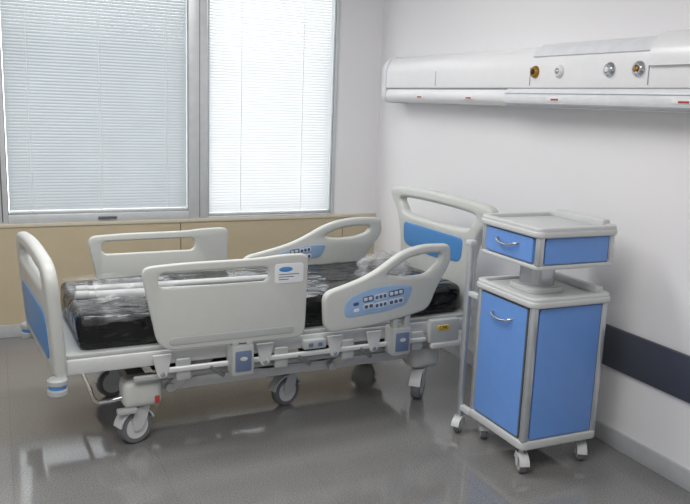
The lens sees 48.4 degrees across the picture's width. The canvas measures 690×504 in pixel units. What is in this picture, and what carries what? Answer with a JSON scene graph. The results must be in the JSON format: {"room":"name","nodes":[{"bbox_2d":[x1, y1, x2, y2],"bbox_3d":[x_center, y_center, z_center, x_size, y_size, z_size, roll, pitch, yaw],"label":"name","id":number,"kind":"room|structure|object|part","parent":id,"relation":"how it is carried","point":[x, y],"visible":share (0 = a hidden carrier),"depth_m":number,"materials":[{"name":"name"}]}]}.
{"room":"hospital room","nodes":[
{"label":"hospital room","id":0,"kind":"room"},
{"bbox_2d":[0,0,383,325],"bbox_3d":[-2.170,-0.878,4.829,5.270,2.900,0.172,-3,12,-24],"label":"wall","id":1,"kind":"structure","parent":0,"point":[361,21],"depth_m":5.63,"materials":[{"name":"paint"}]},
{"bbox_2d":[0,324,21,337],"bbox_3d":[-2.186,0.518,5.026,5.270,0.085,0.012,-3,12,-24],"label":"baseboard","id":2,"kind":"structure","parent":1,"relation":"attached to","point":[6,331],"depth_m":5.02,"materials":[{"name":"grey plastic"}]},
{"bbox_2d":[0,0,186,212],"bbox_3d":[-1.603,-1.133,4.991,1.140,1.749,0.028,-3,12,-24],"label":"blind","id":3,"kind":"object","parent":1,"relation":"attached to","point":[94,121],"visible":1,"depth_m":5.01,"materials":[{"name":"white plastic"}]},
{"bbox_3d":[-1.992,-1.105,4.803,0.003,1.721,0.002,-3,12,-24],"label":"ladder cord","id":4,"kind":"part","parent":3,"relation":"part of","materials":[{"name":"white plastic"}]},
{"bbox_3d":[-1.634,-0.283,5.159,1.140,0.014,0.022,-3,12,-24],"label":"rail","id":5,"kind":"part","parent":3,"relation":"part of","materials":[{"name":"white plastic"}]},
{"bbox_3d":[-1.597,-1.125,4.980,0.003,1.721,0.002,-3,12,-24],"label":"ladder cord","id":6,"kind":"part","parent":3,"relation":"part of","materials":[{"name":"white fabric"}]},
{"bbox_3d":[-1.202,-1.145,5.157,0.003,1.721,0.002,-3,12,-24],"label":"ladder cord","id":7,"kind":"part","parent":3,"relation":"part of","materials":[{"name":"white fabric"}]},
{"bbox_2d":[0,0,206,223],"bbox_3d":[-1.568,-1.130,5.000,1.340,1.868,0.102,-3,12,-24],"label":"window","id":8,"kind":"structure","parent":1,"relation":"attached to","point":[196,10],"depth_m":5.20,"materials":[{"name":"metal"}]},
{"bbox_3d":[-1.589,-0.232,5.136,0.120,0.016,0.018,-3,12,-24],"label":"handle","id":9,"kind":"part","parent":8,"relation":"part of","materials":[{"name":"grey metal"}]},
{"bbox_2d":[209,0,334,214],"bbox_3d":[-0.521,-1.167,5.480,0.921,1.792,0.028,-3,12,-24],"label":"blind","id":10,"kind":"object","parent":1,"relation":"attached to","point":[269,119],"visible":1,"depth_m":5.50,"materials":[{"name":"white plastic"}]},
{"bbox_3d":[-0.726,-1.148,5.375,0.003,1.764,0.002,-3,12,-24],"label":"ladder cord","id":11,"kind":"part","parent":10,"relation":"part of","materials":[{"name":"white fabric"}]},
{"bbox_3d":[-0.553,-0.296,5.652,0.921,0.014,0.022,-3,12,-24],"label":"rail","id":12,"kind":"part","parent":10,"relation":"part of","materials":[{"name":"white plastic"}]},
{"bbox_3d":[-0.306,-1.170,5.564,0.003,1.764,0.002,-3,12,-24],"label":"ladder cord","id":13,"kind":"part","parent":10,"relation":"part of","materials":[{"name":"white fabric"}]},
{"bbox_2d":[207,0,340,217],"bbox_3d":[-0.516,-1.186,5.482,0.977,1.868,0.084,-3,12,-24],"label":"window","id":14,"kind":"structure","parent":1,"relation":"attached to","point":[336,29],"depth_m":5.62,"materials":[{"name":"metal"}]},
{"bbox_2d":[0,337,689,503],"bbox_3d":[-0.785,1.263,1.983,5.670,0.100,7.300,-3,12,-24],"label":"floor","id":15,"kind":"structure","parent":0,"point":[354,434],"depth_m":3.55,"materials":[{"name":"grey tile"}]},
{"bbox_2d":[16,186,498,442],"bbox_3d":[-0.453,0.253,4.069,2.308,1.100,1.089,-3,12,-26],"label":"hospital bed","id":16,"kind":"object","parent":15,"relation":"on","point":[216,333],"visible":0.96,"depth_m":3.75,"materials":[{"name":"plastic"}]},
{"bbox_3d":[-1.429,0.300,3.611,0.078,0.228,0.700,-4,13,-29],"label":"blue panel","id":17,"kind":"part","parent":16,"relation":"part of","materials":[{"name":"blue plastic"}]},
{"bbox_3d":[-1.432,0.205,3.589,0.090,0.540,0.930,-4,13,-29],"label":"footboard","id":18,"kind":"part","parent":16,"relation":"part of","materials":[{"name":"plastic"}]},
{"bbox_3d":[-1.215,0.477,3.280,0.040,0.190,0.040,-3,12,-26],"label":"board post","id":19,"kind":"part","parent":16,"relation":"part of","materials":[{"name":"plastic"}]},
{"bbox_3d":[-1.117,0.365,3.773,0.590,0.022,0.810,-3,12,-26],"label":"deck panel","id":20,"kind":"part","parent":16,"relation":"part of","materials":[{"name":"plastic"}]},
{"bbox_3d":[-1.033,0.077,4.303,0.775,0.409,0.028,-3,12,-26],"label":"foot rail","id":21,"kind":"part","parent":16,"relation":"part of","materials":[{"name":"plastic"}]},
{"bbox_3d":[-0.822,0.514,3.450,0.086,0.110,0.012,-3,12,-26],"label":"hinge plate","id":22,"kind":"part","parent":16,"relation":"part of","materials":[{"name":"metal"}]},
{"bbox_3d":[-0.723,0.554,3.641,0.246,0.193,0.022,-3,12,-26],"label":"lift arm","id":23,"kind":"part","parent":16,"relation":"part of","materials":[{"name":"metal"}]},
{"bbox_3d":[-0.596,0.554,3.575,0.079,0.066,0.014,-3,12,-26],"label":"release lever","id":24,"kind":"part","parent":16,"relation":"part of","materials":[{"name":"grey metal"}]},
{"bbox_3d":[-0.530,0.225,3.488,0.775,0.409,0.028,-3,12,-26],"label":"foot rail","id":25,"kind":"part","parent":16,"relation":"part of","materials":[{"name":"plastic"}]},
{"bbox_3d":[-0.514,0.380,3.529,0.595,0.035,0.034,-3,12,-26],"label":"rail moulding","id":26,"kind":"part","parent":16,"relation":"part of","materials":[{"name":"plastic"}]},
{"bbox_3d":[-0.512,0.425,3.549,0.032,0.040,0.048,-3,12,-26],"label":"mount arm","id":27,"kind":"part","parent":16,"relation":"part of","materials":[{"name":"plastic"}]},
{"bbox_3d":[-0.491,0.495,3.592,0.110,0.150,0.098,-3,12,-26],"label":"rail mount","id":28,"kind":"part","parent":16,"relation":"part of","materials":[{"name":"plastic"}]},
{"bbox_2d":[60,258,459,348],"bbox_3d":[-0.421,0.231,4.092,2.019,0.166,0.777,-3,12,-26],"label":"mattress","id":29,"kind":"object","parent":16,"relation":"on","point":[116,321],"visible":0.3,"depth_m":3.81,"materials":[{"name":"black"}]},
{"bbox_3d":[-0.829,0.197,3.822,1.041,0.081,0.742,-3,12,-24],"label":"plastic sheet","id":30,"kind":"object","parent":29,"relation":"on","visible":0},
{"bbox_2d":[75,284,213,299],"bbox_3d":[-0.703,0.174,3.604,1.067,0.041,0.041,-2,12,-21],"label":"rod","id":31,"kind":"object","parent":30,"relation":"on","point":[79,295],"visible":0.48,"depth_m":3.45,"materials":[{"name":"plastic"}]},
{"bbox_2d":[75,275,267,290],"bbox_3d":[-0.729,0.149,3.739,1.109,0.039,0.041,-3,12,-24],"label":"rod","id":32,"kind":"object","parent":30,"relation":"on","point":[223,280],"visible":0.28,"depth_m":3.70,"materials":[{"name":"plastic"}]},
{"bbox_3d":[-0.383,0.488,3.666,0.086,0.110,0.012,-3,12,-26],"label":"hinge plate","id":33,"kind":"part","parent":16,"relation":"part of","materials":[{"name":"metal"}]},
{"bbox_3d":[-0.235,0.532,3.803,1.600,0.028,0.018,-3,12,-26],"label":"slide rail","id":34,"kind":"part","parent":16,"relation":"part of","materials":[{"name":"plastic"}]},
{"bbox_3d":[-0.198,0.500,3.768,1.400,0.026,0.020,-3,12,-26],"label":"accessory rail","id":35,"kind":"part","parent":16,"relation":"part of","materials":[{"name":"metal"}]},
{"bbox_3d":[-0.277,0.001,4.666,0.321,0.094,0.052,-3,12,-26],"label":"control panel","id":36,"kind":"part","parent":16,"relation":"part of","materials":[{"name":"plastic"}]},
{"bbox_3d":[-0.202,0.531,3.768,0.079,0.066,0.014,-3,12,-26],"label":"release lever","id":37,"kind":"part","parent":16,"relation":"part of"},
{"bbox_3d":[-0.191,-0.001,4.708,0.922,0.410,0.046,-3,12,-26],"label":"head rail","id":38,"kind":"part","parent":16,"relation":"part of","materials":[{"name":"plastic"}]},
{"bbox_3d":[-0.153,0.451,3.785,0.120,0.047,0.040,-3,12,-26],"label":"handle","id":39,"kind":"part","parent":16,"relation":"part of","materials":[{"name":"plastic"}]},
{"bbox_3d":[-0.287,0.316,4.179,0.380,0.022,0.810,-3,12,-26],"label":"deck panel","id":40,"kind":"part","parent":16,"relation":"part of","materials":[{"name":"plastic"}]},
{"bbox_3d":[-0.051,0.468,3.828,0.086,0.110,0.012,-3,12,-26],"label":"hinge plate","id":41,"kind":"part","parent":16,"relation":"part of","materials":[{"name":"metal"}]},
{"bbox_3d":[0.030,0.509,4.010,0.246,0.193,0.022,-3,12,-26],"label":"lift arm","id":42,"kind":"part","parent":16,"relation":"part of","materials":[{"name":"metal"}]},
{"bbox_3d":[0.103,0.513,3.917,0.079,0.066,0.014,-3,12,-26],"label":"release lever","id":43,"kind":"part","parent":16,"relation":"part of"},
{"bbox_3d":[0.147,0.457,3.925,0.086,0.110,0.012,-3,12,-26],"label":"hinge plate","id":44,"kind":"part","parent":16,"relation":"part of","materials":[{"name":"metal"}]},
{"bbox_3d":[0.157,0.238,3.836,0.380,0.145,0.052,-3,12,-26],"label":"control panel","id":45,"kind":"part","parent":16,"relation":"part of","materials":[{"name":"blue plastic"}]},
{"bbox_3d":[0.214,0.172,3.851,0.714,0.410,0.046,-3,12,-26],"label":"head rail","id":46,"kind":"part","parent":16,"relation":"part of","materials":[{"name":"plastic"}]},
{"bbox_3d":[0.251,0.345,3.916,0.032,0.110,0.048,-3,12,-26],"label":"mount arm","id":47,"kind":"part","parent":16,"relation":"part of","materials":[{"name":"plastic"}]},
{"bbox_3d":[0.271,0.450,3.966,0.110,0.150,0.098,-3,12,-26],"label":"rail mount","id":48,"kind":"part","parent":16,"relation":"part of","materials":[{"name":"plastic"}]},
{"bbox_3d":[0.312,0.341,3.946,0.032,0.110,0.048,-3,12,-26],"label":"mount arm","id":49,"kind":"part","parent":16,"relation":"part of","materials":[{"name":"plastic"}]},
{"bbox_3d":[0.204,0.287,4.420,0.675,0.022,0.810,-3,12,-26],"label":"deck panel","id":50,"kind":"part","parent":16,"relation":"part of","materials":[{"name":"plastic"}]},
{"bbox_3d":[0.536,-0.058,4.535,0.073,0.158,0.636,-3,12,-26],"label":"blue panel","id":51,"kind":"part","parent":16,"relation":"part of","materials":[{"name":"blue plastic"}]},
{"bbox_3d":[0.544,0.494,4.120,0.200,0.030,0.035,-3,12,-26],"label":"release lever","id":52,"kind":"part","parent":16,"relation":"part of","materials":[{"name":"plastic"}]},
{"bbox_3d":[0.544,-0.026,4.523,0.065,0.656,1.064,-3,12,-26],"label":"headboard","id":53,"kind":"part","parent":16,"relation":"part of","materials":[{"name":"plastic"}]},
{"bbox_2d":[451,210,617,472],"bbox_3d":[0.862,0.380,3.598,0.498,1.128,0.572,-3,12,-24],"label":"bedside cabinet","id":54,"kind":"object","parent":15,"relation":"on","point":[540,330],"visible":1,"depth_m":3.42,"materials":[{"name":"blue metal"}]},
{"bbox_3d":[0.639,0.464,3.682,0.036,0.620,0.036,-3,12,-24],"label":"corner post","id":55,"kind":"part","parent":54,"relation":"part of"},
{"bbox_3d":[0.659,-0.076,3.576,0.034,0.128,0.034,-3,12,-24],"label":"post","id":56,"kind":"part","parent":54,"relation":"part of","materials":[{"name":"white plastic"}]},
{"bbox_3d":[0.709,0.502,3.504,0.018,0.585,0.340,-3,12,-24],"label":"door","id":57,"kind":"part","parent":54,"relation":"part of","materials":[{"name":"blue plastic"}]},
{"bbox_3d":[0.698,0.291,3.454,0.035,0.029,0.160,-3,12,-24],"label":"door handle","id":58,"kind":"part","parent":54,"relation":"part of","materials":[{"name":"silver metal"}]},
{"bbox_3d":[0.710,-0.046,3.387,0.035,0.029,0.160,-3,12,-24],"label":"drawer handle","id":59,"kind":"part","parent":54,"relation":"part of","materials":[{"name":"silver metal"}]},
{"bbox_3d":[0.729,-0.037,3.398,0.018,0.106,0.340,-3,12,-24],"label":"drawer","id":60,"kind":"part","parent":54,"relation":"part of","materials":[{"name":"blue plastic"}]},
{"bbox_3d":[0.799,0.538,3.334,0.036,0.620,0.036,-3,12,-24],"label":"corner post","id":61,"kind":"part","parent":54,"relation":"part of","materials":[{"name":"grey plastic"}]},
{"bbox_3d":[0.881,0.809,3.648,0.426,0.040,0.436,-3,12,-24],"label":"plate","id":62,"kind":"part","parent":54,"relation":"part of","materials":[{"name":"grey plastic"}]},
{"bbox_3d":[0.819,-0.001,3.228,0.034,0.128,0.034,-3,12,-24],"label":"post","id":63,"kind":"part","parent":54,"relation":"part of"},
{"bbox_2d":[477,272,610,308],"bbox_3d":[0.905,0.164,3.521,0.446,0.058,0.456,-3,12,-24],"label":"tray","id":64,"kind":"object","parent":54,"relation":"on","point":[564,292],"depth_m":3.42,"materials":[{"name":"grey plastic"}]},
{"bbox_2d":[481,210,617,238],"bbox_3d":[0.916,-0.135,3.462,0.446,0.061,0.456,-3,12,-24],"label":"tray","id":65,"kind":"object","parent":54,"relation":"on","point":[561,224],"depth_m":3.40,"materials":[{"name":"white plastic"}]},
{"bbox_3d":[0.975,0.530,3.405,0.336,0.597,0.018,-3,12,-24],"label":"panel","id":66,"kind":"part","parent":54,"relation":"part of","materials":[{"name":"blue plastic"}]},
{"bbox_3d":[0.995,-0.009,3.300,0.338,0.112,0.018,-3,12,-24],"label":"panel","id":67,"kind":"part","parent":54,"relation":"part of","materials":[{"name":"blue plastic"}]},
{"bbox_3d":[1.145,0.520,3.490,0.036,0.620,0.036,-3,12,-24],"label":"corner post","id":68,"kind":"part","parent":54,"relation":"part of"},
{"bbox_3d":[1.165,-0.019,3.383,0.034,0.128,0.034,-3,12,-24],"label":"post","id":69,"kind":"part","parent":54,"relation":"part of","materials":[{"name":"white plastic"}]},
{"bbox_2d":[373,0,689,469],"bbox_3d":[1.762,-0.335,2.811,0.200,2.900,7.300,-3,12,-24],"label":"wall","id":70,"kind":"structure","parent":0,"point":[629,169],"depth_m":3.88,"materials":[{"name":"paint"}]},
{"bbox_2d":[382,29,689,112],"bbox_3d":[1.215,-0.812,3.485,0.202,0.336,4.334,-3,12,-24],"label":"wall panel","id":71,"kind":"object","parent":70,"relation":"attached to","point":[647,73],"visible":1,"depth_m":3.69,"materials":[{"name":"white metal"}]},
{"bbox_3d":[0.728,-0.894,4.436,0.046,0.022,0.110,-3,12,-24],"label":"socket plate","id":72,"kind":"part","parent":71,"relation":"part of","materials":[{"name":"plastic"}]},
{"bbox_2d":[530,66,538,77],"bbox_3d":[0.953,-0.906,3.858,0.023,0.062,0.062,-3,12,-24],"label":"outlet","id":73,"kind":"object","parent":71,"relation":"attached to","point":[534,70],"depth_m":3.84,"materials":[{"name":"gold metal"}]},
{"bbox_3d":[1.019,-0.744,3.727,0.016,0.022,0.110,-3,12,-24],"label":"socket plate","id":74,"kind":"part","parent":71,"relation":"part of","materials":[{"name":"plastic"}]},
{"bbox_2d":[554,64,563,77],"bbox_3d":[1.029,-0.870,3.693,0.023,0.064,0.064,-3,12,-24],"label":"outlet","id":75,"kind":"object","parent":71,"relation":"attached to","point":[558,68],"depth_m":3.68,"materials":[{"name":"white plastic"}]},
{"bbox_2d":[533,35,658,57],"bbox_3d":[1.190,-0.946,3.561,0.173,0.072,0.780,-3,12,-24],"label":"light","id":76,"kind":"object","parent":71,"relation":"attached to","point":[633,47],"depth_m":3.46,"materials":[{"name":"white plastic"}]},
{"bbox_3d":[1.463,-0.554,2.828,0.071,0.094,2.860,-3,12,-24],"label":"equipment rail","id":77,"kind":"part","parent":71,"relation":"part of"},
{"bbox_2d":[603,62,615,77],"bbox_3d":[1.167,-0.806,3.392,0.023,0.067,0.067,-3,12,-24],"label":"outlet","id":78,"kind":"object","parent":71,"relation":"attached to","point":[609,68],"depth_m":3.38,"materials":[{"name":"silver plastic"}]},
{"bbox_2d":[632,61,644,76],"bbox_3d":[1.237,-0.773,3.238,0.023,0.069,0.069,-3,12,-24],"label":"outlet","id":79,"kind":"object","parent":71,"relation":"attached to","point":[638,67],"depth_m":3.22,"materials":[{"name":"silver metal"}]},
{"bbox_3d":[1.338,-0.595,3.031,0.016,0.022,0.110,-3,12,-24],"label":"socket plate","id":80,"kind":"part","parent":71,"relation":"part of","materials":[{"name":"plastic"}]},
{"bbox_2d":[423,334,689,491],"bbox_3d":[1.619,1.050,3.026,0.014,0.090,6.872,-3,12,-24],"label":"baseboard","id":81,"kind":"structure","parent":70,"relation":"attached to","point":[660,464],"depth_m":3.56,"materials":[{"name":"grey plastic"}]},
{"bbox_2d":[602,324,689,402],"bbox_3d":[2.087,0.831,1.948,0.022,0.200,4.650,-3,12,-24],"label":"trim","id":82,"kind":"structure","parent":70,"relation":"attached to","point":[663,368],"depth_m":3.47,"materials":[{"name":"plastic"}]}
]}

